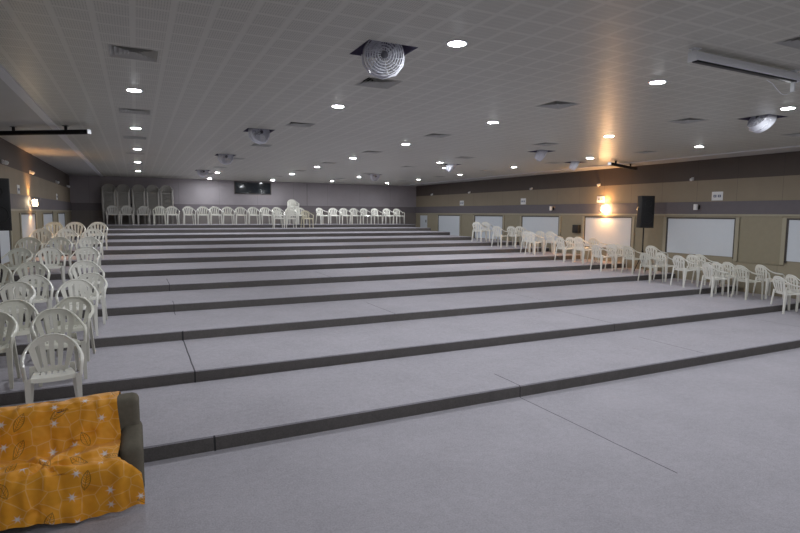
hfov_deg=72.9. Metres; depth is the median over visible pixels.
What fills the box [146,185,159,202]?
plastic chair
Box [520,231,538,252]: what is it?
plastic chair
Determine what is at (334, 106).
recessed light
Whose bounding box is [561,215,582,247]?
trim
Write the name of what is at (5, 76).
trim
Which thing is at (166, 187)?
plastic chair
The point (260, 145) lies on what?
ceiling vent
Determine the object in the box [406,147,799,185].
trim
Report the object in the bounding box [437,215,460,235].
window
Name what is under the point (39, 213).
trim
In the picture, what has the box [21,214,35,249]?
blind
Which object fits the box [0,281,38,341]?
plastic chair
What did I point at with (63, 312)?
plastic chair
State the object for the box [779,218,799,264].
window
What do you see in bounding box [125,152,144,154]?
ceiling vent
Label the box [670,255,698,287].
plastic chair
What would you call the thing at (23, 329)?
plastic chair
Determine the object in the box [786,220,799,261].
blind
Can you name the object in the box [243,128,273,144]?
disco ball
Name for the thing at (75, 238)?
floor
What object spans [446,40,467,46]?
recessed light
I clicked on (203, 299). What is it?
floor
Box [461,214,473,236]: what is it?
trim
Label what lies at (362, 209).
plastic chair
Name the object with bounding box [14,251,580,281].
floor
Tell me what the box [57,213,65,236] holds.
window
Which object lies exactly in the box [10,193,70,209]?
trim
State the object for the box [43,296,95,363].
plastic chair
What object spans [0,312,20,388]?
plastic chair
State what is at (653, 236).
trim
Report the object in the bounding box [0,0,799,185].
ceiling
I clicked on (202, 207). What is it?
plastic chair
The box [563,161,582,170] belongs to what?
ceiling fan
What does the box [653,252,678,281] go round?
plastic chair
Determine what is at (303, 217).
plastic chair
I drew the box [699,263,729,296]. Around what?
plastic chair
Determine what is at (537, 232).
plastic chair
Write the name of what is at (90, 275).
plastic chair
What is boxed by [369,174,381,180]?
ceiling fan
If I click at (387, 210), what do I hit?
plastic chair
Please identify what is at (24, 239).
plastic chair
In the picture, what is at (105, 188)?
plastic chair
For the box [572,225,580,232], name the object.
wall speaker
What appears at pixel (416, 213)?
trim
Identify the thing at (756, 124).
disco ball
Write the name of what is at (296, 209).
plastic chair
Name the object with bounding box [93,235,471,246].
floor
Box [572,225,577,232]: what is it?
grille
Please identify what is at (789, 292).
plastic chair
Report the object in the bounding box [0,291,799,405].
floor
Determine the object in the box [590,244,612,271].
plastic chair
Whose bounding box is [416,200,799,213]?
trim
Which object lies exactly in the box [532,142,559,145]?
ceiling vent
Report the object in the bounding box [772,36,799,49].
ceiling vent
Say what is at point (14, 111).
ceiling
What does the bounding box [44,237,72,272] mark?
plastic chair
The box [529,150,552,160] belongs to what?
ceiling fan
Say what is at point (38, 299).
plastic chair
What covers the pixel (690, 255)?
plastic chair
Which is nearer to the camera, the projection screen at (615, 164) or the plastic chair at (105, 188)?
the projection screen at (615, 164)
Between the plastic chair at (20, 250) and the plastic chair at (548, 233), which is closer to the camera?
the plastic chair at (20, 250)
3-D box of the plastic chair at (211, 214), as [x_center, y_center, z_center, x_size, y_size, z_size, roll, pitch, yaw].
[-8.748,-2.415,25.653,0.588,0.856,0.511,-3,6,-29]
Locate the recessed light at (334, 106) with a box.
[331,105,344,107]
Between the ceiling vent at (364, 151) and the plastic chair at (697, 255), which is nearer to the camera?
the ceiling vent at (364, 151)
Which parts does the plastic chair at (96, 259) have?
armrest, backrest, armrest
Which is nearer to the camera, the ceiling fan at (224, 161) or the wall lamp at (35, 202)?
the wall lamp at (35, 202)
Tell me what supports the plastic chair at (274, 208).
on the floor at (110, 226)
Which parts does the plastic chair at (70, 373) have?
leg, leg, armrest, backrest, seat, armrest, leg, leg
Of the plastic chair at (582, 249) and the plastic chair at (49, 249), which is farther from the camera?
the plastic chair at (582, 249)
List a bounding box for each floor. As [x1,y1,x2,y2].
[0,259,625,299]
[0,268,675,322]
[0,278,735,355]
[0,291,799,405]
[0,309,799,462]
[0,348,799,532]
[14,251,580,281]
[28,245,548,266]
[42,240,518,255]
[53,237,87,246]
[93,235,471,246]
[97,231,449,239]
[102,224,414,228]
[102,227,430,233]
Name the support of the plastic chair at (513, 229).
on the floor at (123, 259)
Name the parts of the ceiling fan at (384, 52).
motor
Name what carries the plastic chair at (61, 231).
on the floor at (123, 259)
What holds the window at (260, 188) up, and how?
in the wall at (83, 189)
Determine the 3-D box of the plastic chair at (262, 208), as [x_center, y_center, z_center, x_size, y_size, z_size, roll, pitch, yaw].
[-6.616,-2.501,26.685,0.588,0.856,0.511,-3,6,-28]
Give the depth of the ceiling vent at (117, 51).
5.64 m
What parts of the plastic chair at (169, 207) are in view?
backrest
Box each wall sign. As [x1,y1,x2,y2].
[521,198,525,203]
[597,196,604,202]
[711,191,722,200]
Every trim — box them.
[0,64,102,176]
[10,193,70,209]
[11,209,71,210]
[11,211,21,264]
[35,211,41,249]
[52,211,57,240]
[71,203,415,212]
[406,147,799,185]
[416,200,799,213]
[416,213,799,215]
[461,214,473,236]
[504,215,520,243]
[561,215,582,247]
[634,216,663,255]
[738,216,782,264]
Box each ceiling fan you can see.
[195,170,209,176]
[215,154,234,164]
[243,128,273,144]
[350,40,417,79]
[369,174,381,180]
[443,164,460,171]
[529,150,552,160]
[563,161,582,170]
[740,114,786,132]
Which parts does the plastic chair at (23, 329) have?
backrest, seat, armrest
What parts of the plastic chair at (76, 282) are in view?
armrest, seat, backrest, armrest, leg, leg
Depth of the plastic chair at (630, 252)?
16.48 m
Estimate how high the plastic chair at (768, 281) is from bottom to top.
0.856 m
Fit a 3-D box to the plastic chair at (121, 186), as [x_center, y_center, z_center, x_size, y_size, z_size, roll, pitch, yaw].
[-12.694,-3.294,24.801,0.588,0.856,0.511,-2,6,-26]
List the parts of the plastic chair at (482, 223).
backrest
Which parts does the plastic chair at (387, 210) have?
backrest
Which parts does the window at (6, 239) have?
casing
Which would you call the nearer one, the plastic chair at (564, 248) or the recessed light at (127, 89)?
the recessed light at (127, 89)
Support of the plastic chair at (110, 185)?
on the plastic chair at (105, 187)
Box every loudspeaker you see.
[0,178,11,230]
[636,196,654,227]
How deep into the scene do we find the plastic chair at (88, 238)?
13.61 m
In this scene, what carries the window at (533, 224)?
in the wall at (775, 176)
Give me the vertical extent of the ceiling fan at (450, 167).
0.453 m
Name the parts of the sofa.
backrest, arm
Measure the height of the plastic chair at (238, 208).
0.856 m
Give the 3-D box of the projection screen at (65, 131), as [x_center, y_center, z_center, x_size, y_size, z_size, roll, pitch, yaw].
[-6.948,-2.623,10.438,2.110,0.165,0.100,1,6,8]
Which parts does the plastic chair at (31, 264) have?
armrest, backrest, armrest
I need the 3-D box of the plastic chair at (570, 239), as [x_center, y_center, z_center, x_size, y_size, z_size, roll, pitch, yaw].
[6.203,-0.631,19.293,0.511,0.856,0.588,-3,7,-32]
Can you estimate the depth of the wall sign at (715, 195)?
15.49 m
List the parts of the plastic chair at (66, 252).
backrest, armrest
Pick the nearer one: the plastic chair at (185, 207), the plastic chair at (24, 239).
the plastic chair at (24, 239)
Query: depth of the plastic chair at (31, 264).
9.91 m
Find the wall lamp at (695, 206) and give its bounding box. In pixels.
[693,204,699,209]
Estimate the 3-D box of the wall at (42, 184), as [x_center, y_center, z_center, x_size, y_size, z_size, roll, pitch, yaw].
[-7.652,-0.696,9.435,0.200,4.415,33.700,-2,6,-26]
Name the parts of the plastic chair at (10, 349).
seat, backrest, leg, armrest, leg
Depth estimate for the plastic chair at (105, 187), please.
24.51 m
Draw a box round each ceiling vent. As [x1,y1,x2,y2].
[106,44,159,61]
[118,108,150,114]
[123,136,146,139]
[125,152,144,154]
[250,144,271,146]
[284,122,314,126]
[354,77,402,88]
[360,151,381,152]
[424,133,450,137]
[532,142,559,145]
[535,100,580,108]
[633,151,657,153]
[667,117,707,123]
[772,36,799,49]
[782,133,799,136]
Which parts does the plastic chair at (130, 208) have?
backrest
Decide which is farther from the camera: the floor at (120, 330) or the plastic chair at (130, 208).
the plastic chair at (130, 208)
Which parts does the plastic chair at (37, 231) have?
backrest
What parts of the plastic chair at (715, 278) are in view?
leg, backrest, leg, seat, leg, armrest, leg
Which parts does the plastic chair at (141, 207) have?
backrest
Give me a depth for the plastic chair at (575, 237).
19.41 m
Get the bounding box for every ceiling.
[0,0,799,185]
[0,78,98,175]
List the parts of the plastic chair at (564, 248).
backrest, leg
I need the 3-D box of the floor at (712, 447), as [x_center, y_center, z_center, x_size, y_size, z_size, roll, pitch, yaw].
[5.425,2.173,3.155,17.650,0.100,10.515,-2,6,-26]
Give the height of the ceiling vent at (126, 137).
0.142 m
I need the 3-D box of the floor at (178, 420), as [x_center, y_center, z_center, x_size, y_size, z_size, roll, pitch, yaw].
[2.709,1.538,8.712,17.650,0.251,1.920,-2,6,-26]
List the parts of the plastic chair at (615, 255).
backrest, leg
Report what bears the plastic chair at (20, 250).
on the floor at (119, 285)
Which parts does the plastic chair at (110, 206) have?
backrest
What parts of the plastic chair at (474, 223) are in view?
backrest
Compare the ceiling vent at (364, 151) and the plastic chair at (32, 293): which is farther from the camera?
the ceiling vent at (364, 151)
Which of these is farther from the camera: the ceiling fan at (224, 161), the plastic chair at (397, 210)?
the plastic chair at (397, 210)
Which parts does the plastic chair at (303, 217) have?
backrest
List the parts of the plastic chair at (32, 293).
seat, backrest, armrest, leg, leg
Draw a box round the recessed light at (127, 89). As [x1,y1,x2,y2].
[125,88,142,91]
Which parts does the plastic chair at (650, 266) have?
backrest, leg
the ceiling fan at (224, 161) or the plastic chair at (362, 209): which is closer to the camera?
the ceiling fan at (224, 161)
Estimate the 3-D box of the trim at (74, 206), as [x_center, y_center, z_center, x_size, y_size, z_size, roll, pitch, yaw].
[-6.977,-3.036,28.342,17.600,0.340,0.025,-2,6,-26]
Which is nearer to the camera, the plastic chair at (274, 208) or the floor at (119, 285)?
the floor at (119, 285)
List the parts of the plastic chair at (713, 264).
backrest, leg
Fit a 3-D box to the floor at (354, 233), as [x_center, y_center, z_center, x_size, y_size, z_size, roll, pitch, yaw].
[-4.790,-0.698,24.134,15.150,1.610,1.920,-2,6,-26]
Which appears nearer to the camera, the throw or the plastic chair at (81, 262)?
the throw
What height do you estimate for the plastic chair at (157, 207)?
0.856 m
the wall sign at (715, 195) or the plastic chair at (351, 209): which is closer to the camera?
the wall sign at (715, 195)
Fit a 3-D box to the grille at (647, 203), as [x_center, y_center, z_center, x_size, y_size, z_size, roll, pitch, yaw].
[7.668,-1.690,16.736,0.380,0.930,0.012,0,6,-3]
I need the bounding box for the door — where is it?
[420,215,426,227]
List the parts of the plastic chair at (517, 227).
backrest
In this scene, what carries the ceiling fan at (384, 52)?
attached to the ceiling at (224, 68)
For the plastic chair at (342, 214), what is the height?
0.856 m
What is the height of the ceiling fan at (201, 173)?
0.476 m
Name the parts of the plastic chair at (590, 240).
backrest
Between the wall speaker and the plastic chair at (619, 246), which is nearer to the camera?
the plastic chair at (619, 246)
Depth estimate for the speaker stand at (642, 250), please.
17.04 m
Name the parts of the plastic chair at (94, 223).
backrest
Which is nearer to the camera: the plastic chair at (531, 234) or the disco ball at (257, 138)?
the disco ball at (257, 138)
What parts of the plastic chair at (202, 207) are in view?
backrest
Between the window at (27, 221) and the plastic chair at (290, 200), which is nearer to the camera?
the window at (27, 221)
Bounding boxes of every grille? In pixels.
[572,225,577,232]
[641,197,654,226]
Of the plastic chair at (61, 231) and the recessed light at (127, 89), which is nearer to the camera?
the recessed light at (127, 89)
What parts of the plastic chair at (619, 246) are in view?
backrest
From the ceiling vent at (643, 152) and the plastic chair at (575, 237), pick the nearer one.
the ceiling vent at (643, 152)
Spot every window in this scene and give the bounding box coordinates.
[0,231,13,263]
[19,213,38,260]
[42,213,53,246]
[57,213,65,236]
[234,181,270,194]
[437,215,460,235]
[473,215,504,240]
[519,216,561,246]
[581,216,635,252]
[662,217,740,260]
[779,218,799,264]
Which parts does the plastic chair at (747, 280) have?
leg, backrest, leg, seat, armrest, leg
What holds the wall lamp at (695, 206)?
attached to the wall at (775, 176)
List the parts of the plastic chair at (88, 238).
armrest, backrest, armrest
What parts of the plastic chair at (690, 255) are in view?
backrest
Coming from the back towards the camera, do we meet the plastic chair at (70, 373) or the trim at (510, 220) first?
the trim at (510, 220)
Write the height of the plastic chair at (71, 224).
0.856 m
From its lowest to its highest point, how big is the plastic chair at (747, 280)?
0.856 m
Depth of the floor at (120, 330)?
10.78 m
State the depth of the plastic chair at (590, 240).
18.53 m
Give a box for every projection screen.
[0,125,90,135]
[608,161,636,169]
[687,47,799,94]
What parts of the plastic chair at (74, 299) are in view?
leg, armrest, seat, backrest, armrest, leg, leg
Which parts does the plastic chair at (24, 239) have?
backrest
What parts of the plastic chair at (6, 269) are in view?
backrest, armrest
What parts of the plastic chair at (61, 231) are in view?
backrest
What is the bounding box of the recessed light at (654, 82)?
[648,80,666,84]
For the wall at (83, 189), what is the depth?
27.86 m
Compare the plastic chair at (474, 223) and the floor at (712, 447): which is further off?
the plastic chair at (474, 223)
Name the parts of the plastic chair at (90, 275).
backrest, seat, armrest, leg, leg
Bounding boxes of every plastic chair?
[0,263,11,299]
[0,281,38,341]
[0,299,38,340]
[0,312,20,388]
[1,248,32,280]
[11,262,50,308]
[13,237,42,274]
[13,275,53,327]
[19,333,83,403]
[29,229,53,260]
[30,308,87,386]
[33,247,65,284]
[42,222,64,250]
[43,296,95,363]
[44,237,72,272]
[54,228,78,258]
[55,279,98,335]
[64,222,85,247]
[68,247,99,284]
[68,260,104,303]
[68,272,107,323]
[75,236,101,271]
[80,228,103,258]
[87,222,107,249]
[101,184,115,201]
[101,185,115,203]
[101,187,115,204]
[103,188,115,205]
[105,205,119,224]
[116,184,129,202]
[116,186,129,203]
[120,206,133,224]
[131,185,144,202]
[136,206,150,224]
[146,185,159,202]
[152,206,165,224]
[160,185,172,202]
[166,206,179,224]
[182,206,195,224]
[196,206,209,224]
[209,207,221,224]
[222,207,234,224]
[235,207,246,224]
[247,207,259,224]
[260,207,272,224]
[272,207,283,223]
[272,210,284,227]
[284,210,296,227]
[285,207,296,224]
[287,199,298,213]
[295,208,306,224]
[301,210,313,227]
[315,208,328,223]
[328,208,339,223]
[339,208,350,223]
[349,208,360,223]
[359,208,371,223]
[370,208,382,223]
[383,209,393,223]
[392,209,404,223]
[471,222,486,241]
[480,222,495,240]
[491,226,507,247]
[506,226,522,246]
[514,226,530,246]
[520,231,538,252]
[525,232,543,254]
[536,231,551,252]
[544,231,562,254]
[554,237,574,261]
[565,237,584,261]
[572,237,591,259]
[572,238,593,263]
[587,238,607,262]
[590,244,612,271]
[604,244,626,269]
[613,243,634,267]
[621,246,645,273]
[637,253,663,282]
[643,246,667,273]
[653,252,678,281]
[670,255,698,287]
[685,254,711,285]
[691,254,718,284]
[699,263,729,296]
[709,262,737,294]
[720,262,748,294]
[731,265,763,299]
[752,264,784,298]
[770,276,799,313]
[785,274,799,311]
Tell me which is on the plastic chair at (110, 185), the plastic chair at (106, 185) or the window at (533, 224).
the plastic chair at (106, 185)
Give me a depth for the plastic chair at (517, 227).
22.24 m
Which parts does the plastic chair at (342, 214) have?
backrest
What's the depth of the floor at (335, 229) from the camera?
24.56 m
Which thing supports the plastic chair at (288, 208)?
on the floor at (110, 226)
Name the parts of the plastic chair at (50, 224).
backrest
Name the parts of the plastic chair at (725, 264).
backrest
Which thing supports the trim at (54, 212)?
attached to the wall at (42, 184)
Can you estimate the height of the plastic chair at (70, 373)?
0.856 m
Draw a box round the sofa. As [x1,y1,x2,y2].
[50,392,144,487]
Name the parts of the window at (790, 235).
casing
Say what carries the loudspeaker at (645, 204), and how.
on the speaker stand at (642, 250)
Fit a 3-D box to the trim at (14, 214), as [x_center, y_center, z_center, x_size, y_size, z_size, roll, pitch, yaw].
[-9.288,-0.702,13.066,0.020,1.260,1.110,-2,6,-26]
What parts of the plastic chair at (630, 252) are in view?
backrest, leg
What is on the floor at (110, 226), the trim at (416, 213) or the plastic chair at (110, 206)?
the plastic chair at (110, 206)
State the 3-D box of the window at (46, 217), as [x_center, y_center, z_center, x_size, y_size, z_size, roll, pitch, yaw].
[-11.662,-1.185,17.965,0.050,1.200,2.510,-2,6,-26]
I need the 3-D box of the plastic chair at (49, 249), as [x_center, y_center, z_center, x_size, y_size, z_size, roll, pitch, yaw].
[-7.451,0.030,11.532,0.588,0.856,0.511,-3,7,-33]
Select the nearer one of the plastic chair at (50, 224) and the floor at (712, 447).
the floor at (712, 447)
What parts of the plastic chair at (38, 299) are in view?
armrest, backrest, seat, armrest, leg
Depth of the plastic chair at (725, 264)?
14.49 m
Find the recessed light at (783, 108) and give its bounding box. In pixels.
[779,107,796,109]
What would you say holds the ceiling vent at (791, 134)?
in the ceiling at (224, 68)
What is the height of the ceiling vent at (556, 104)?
0.142 m
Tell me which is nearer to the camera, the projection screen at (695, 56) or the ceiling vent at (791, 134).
the projection screen at (695, 56)
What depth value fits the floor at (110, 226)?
25.92 m
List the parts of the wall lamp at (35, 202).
lamp shade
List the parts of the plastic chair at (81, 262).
armrest, backrest, armrest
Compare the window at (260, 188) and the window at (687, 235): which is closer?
the window at (687, 235)
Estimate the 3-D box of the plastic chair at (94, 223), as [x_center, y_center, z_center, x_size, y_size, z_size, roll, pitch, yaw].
[-9.432,-0.961,16.901,0.588,0.856,0.511,-2,6,-26]
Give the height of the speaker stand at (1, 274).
1.400 m
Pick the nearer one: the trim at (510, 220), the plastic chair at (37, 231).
the plastic chair at (37, 231)
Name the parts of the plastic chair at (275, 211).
backrest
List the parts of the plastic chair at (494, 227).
backrest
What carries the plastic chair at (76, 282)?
on the floor at (120, 330)
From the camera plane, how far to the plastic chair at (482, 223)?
23.80 m
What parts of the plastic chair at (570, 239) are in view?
backrest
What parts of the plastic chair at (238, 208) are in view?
backrest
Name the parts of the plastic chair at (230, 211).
backrest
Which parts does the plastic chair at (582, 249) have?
backrest, leg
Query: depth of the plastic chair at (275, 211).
26.05 m
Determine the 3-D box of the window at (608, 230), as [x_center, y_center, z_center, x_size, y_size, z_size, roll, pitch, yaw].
[7.323,-1.171,19.166,0.050,1.200,2.370,-2,6,-26]
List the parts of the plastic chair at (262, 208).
backrest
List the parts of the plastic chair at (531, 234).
backrest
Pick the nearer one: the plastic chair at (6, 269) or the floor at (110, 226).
the plastic chair at (6, 269)
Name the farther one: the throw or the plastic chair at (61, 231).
the plastic chair at (61, 231)
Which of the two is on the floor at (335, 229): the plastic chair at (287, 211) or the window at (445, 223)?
the plastic chair at (287, 211)
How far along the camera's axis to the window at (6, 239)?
12.06 m
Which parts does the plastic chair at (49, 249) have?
armrest, backrest, seat, armrest, leg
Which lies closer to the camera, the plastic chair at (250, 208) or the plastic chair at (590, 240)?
the plastic chair at (590, 240)
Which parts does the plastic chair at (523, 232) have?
backrest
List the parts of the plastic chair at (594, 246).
backrest, leg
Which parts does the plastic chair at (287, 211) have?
backrest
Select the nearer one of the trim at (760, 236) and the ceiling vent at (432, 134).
the ceiling vent at (432, 134)
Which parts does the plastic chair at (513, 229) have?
backrest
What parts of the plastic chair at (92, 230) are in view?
backrest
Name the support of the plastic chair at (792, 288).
on the floor at (178, 420)
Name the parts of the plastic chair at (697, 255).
backrest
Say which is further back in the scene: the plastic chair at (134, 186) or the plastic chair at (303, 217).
the plastic chair at (303, 217)
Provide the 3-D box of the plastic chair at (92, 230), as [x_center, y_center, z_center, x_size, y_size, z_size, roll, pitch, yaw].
[-8.622,-0.637,15.184,0.588,0.856,0.511,-2,6,-27]
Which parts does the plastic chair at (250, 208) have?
backrest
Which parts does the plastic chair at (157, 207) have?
backrest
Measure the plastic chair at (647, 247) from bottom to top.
0.856 m
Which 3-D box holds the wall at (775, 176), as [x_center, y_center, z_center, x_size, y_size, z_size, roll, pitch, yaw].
[8.404,-1.342,17.207,0.200,4.415,33.700,-2,6,-26]
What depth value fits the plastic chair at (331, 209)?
28.32 m
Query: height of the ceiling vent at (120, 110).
0.142 m
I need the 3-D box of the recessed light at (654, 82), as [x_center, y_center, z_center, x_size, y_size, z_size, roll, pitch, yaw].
[3.162,-2.261,6.646,0.216,0.011,0.216,-2,6,-26]
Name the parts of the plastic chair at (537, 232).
backrest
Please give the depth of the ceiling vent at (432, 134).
11.33 m
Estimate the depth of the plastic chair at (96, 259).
11.95 m
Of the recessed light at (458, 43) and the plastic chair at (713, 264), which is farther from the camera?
the plastic chair at (713, 264)
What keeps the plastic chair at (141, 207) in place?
on the floor at (110, 226)
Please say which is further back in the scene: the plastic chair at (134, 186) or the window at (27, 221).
the plastic chair at (134, 186)
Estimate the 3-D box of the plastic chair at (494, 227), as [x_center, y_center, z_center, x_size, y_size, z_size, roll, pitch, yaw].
[4.065,-1.223,22.102,0.511,0.856,0.588,-5,8,-44]
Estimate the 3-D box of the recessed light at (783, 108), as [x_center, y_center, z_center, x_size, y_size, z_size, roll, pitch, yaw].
[5.868,-2.393,8.188,0.216,0.011,0.216,-2,6,-26]
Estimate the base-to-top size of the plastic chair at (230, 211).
0.856 m
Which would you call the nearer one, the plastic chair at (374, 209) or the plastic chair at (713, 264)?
the plastic chair at (713, 264)
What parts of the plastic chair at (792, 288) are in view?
backrest, leg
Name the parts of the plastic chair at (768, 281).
leg, backrest, leg, leg, armrest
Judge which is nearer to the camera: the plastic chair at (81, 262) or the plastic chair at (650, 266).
the plastic chair at (81, 262)
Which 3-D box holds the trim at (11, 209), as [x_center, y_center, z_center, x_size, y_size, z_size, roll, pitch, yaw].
[-7.547,-1.001,9.456,0.030,0.050,33.700,-2,6,-26]
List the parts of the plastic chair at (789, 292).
leg, backrest, leg, seat, armrest, leg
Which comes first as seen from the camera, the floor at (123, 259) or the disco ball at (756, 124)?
the disco ball at (756, 124)
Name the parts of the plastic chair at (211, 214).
backrest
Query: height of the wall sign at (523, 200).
0.260 m
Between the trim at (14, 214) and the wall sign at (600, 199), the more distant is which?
the wall sign at (600, 199)
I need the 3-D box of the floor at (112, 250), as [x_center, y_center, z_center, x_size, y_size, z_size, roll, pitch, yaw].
[-3.159,-0.200,20.690,17.650,1.308,1.920,-2,6,-26]
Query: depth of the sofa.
4.66 m
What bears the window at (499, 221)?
in the wall at (775, 176)
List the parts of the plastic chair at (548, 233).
backrest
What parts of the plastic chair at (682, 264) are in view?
backrest, leg, armrest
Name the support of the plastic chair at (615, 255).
on the floor at (203, 299)
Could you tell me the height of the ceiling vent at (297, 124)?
0.142 m
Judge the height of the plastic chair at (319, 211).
0.856 m
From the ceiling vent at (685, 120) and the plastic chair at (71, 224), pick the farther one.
the plastic chair at (71, 224)
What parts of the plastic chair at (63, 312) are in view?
leg, armrest, backrest, seat, armrest, leg, leg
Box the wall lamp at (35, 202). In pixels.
[29,200,37,205]
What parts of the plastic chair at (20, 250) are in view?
backrest, armrest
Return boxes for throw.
[0,391,144,530]
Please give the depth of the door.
31.34 m
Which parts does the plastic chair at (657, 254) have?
backrest, leg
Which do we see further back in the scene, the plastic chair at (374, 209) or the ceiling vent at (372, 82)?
the plastic chair at (374, 209)
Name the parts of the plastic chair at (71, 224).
backrest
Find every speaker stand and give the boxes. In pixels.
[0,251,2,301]
[634,228,645,270]
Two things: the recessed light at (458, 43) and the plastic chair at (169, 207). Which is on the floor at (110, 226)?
the plastic chair at (169, 207)
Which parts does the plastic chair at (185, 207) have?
backrest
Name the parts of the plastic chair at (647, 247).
backrest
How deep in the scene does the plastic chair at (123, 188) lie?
24.88 m
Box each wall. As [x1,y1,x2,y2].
[0,137,71,284]
[69,175,415,236]
[416,151,799,298]

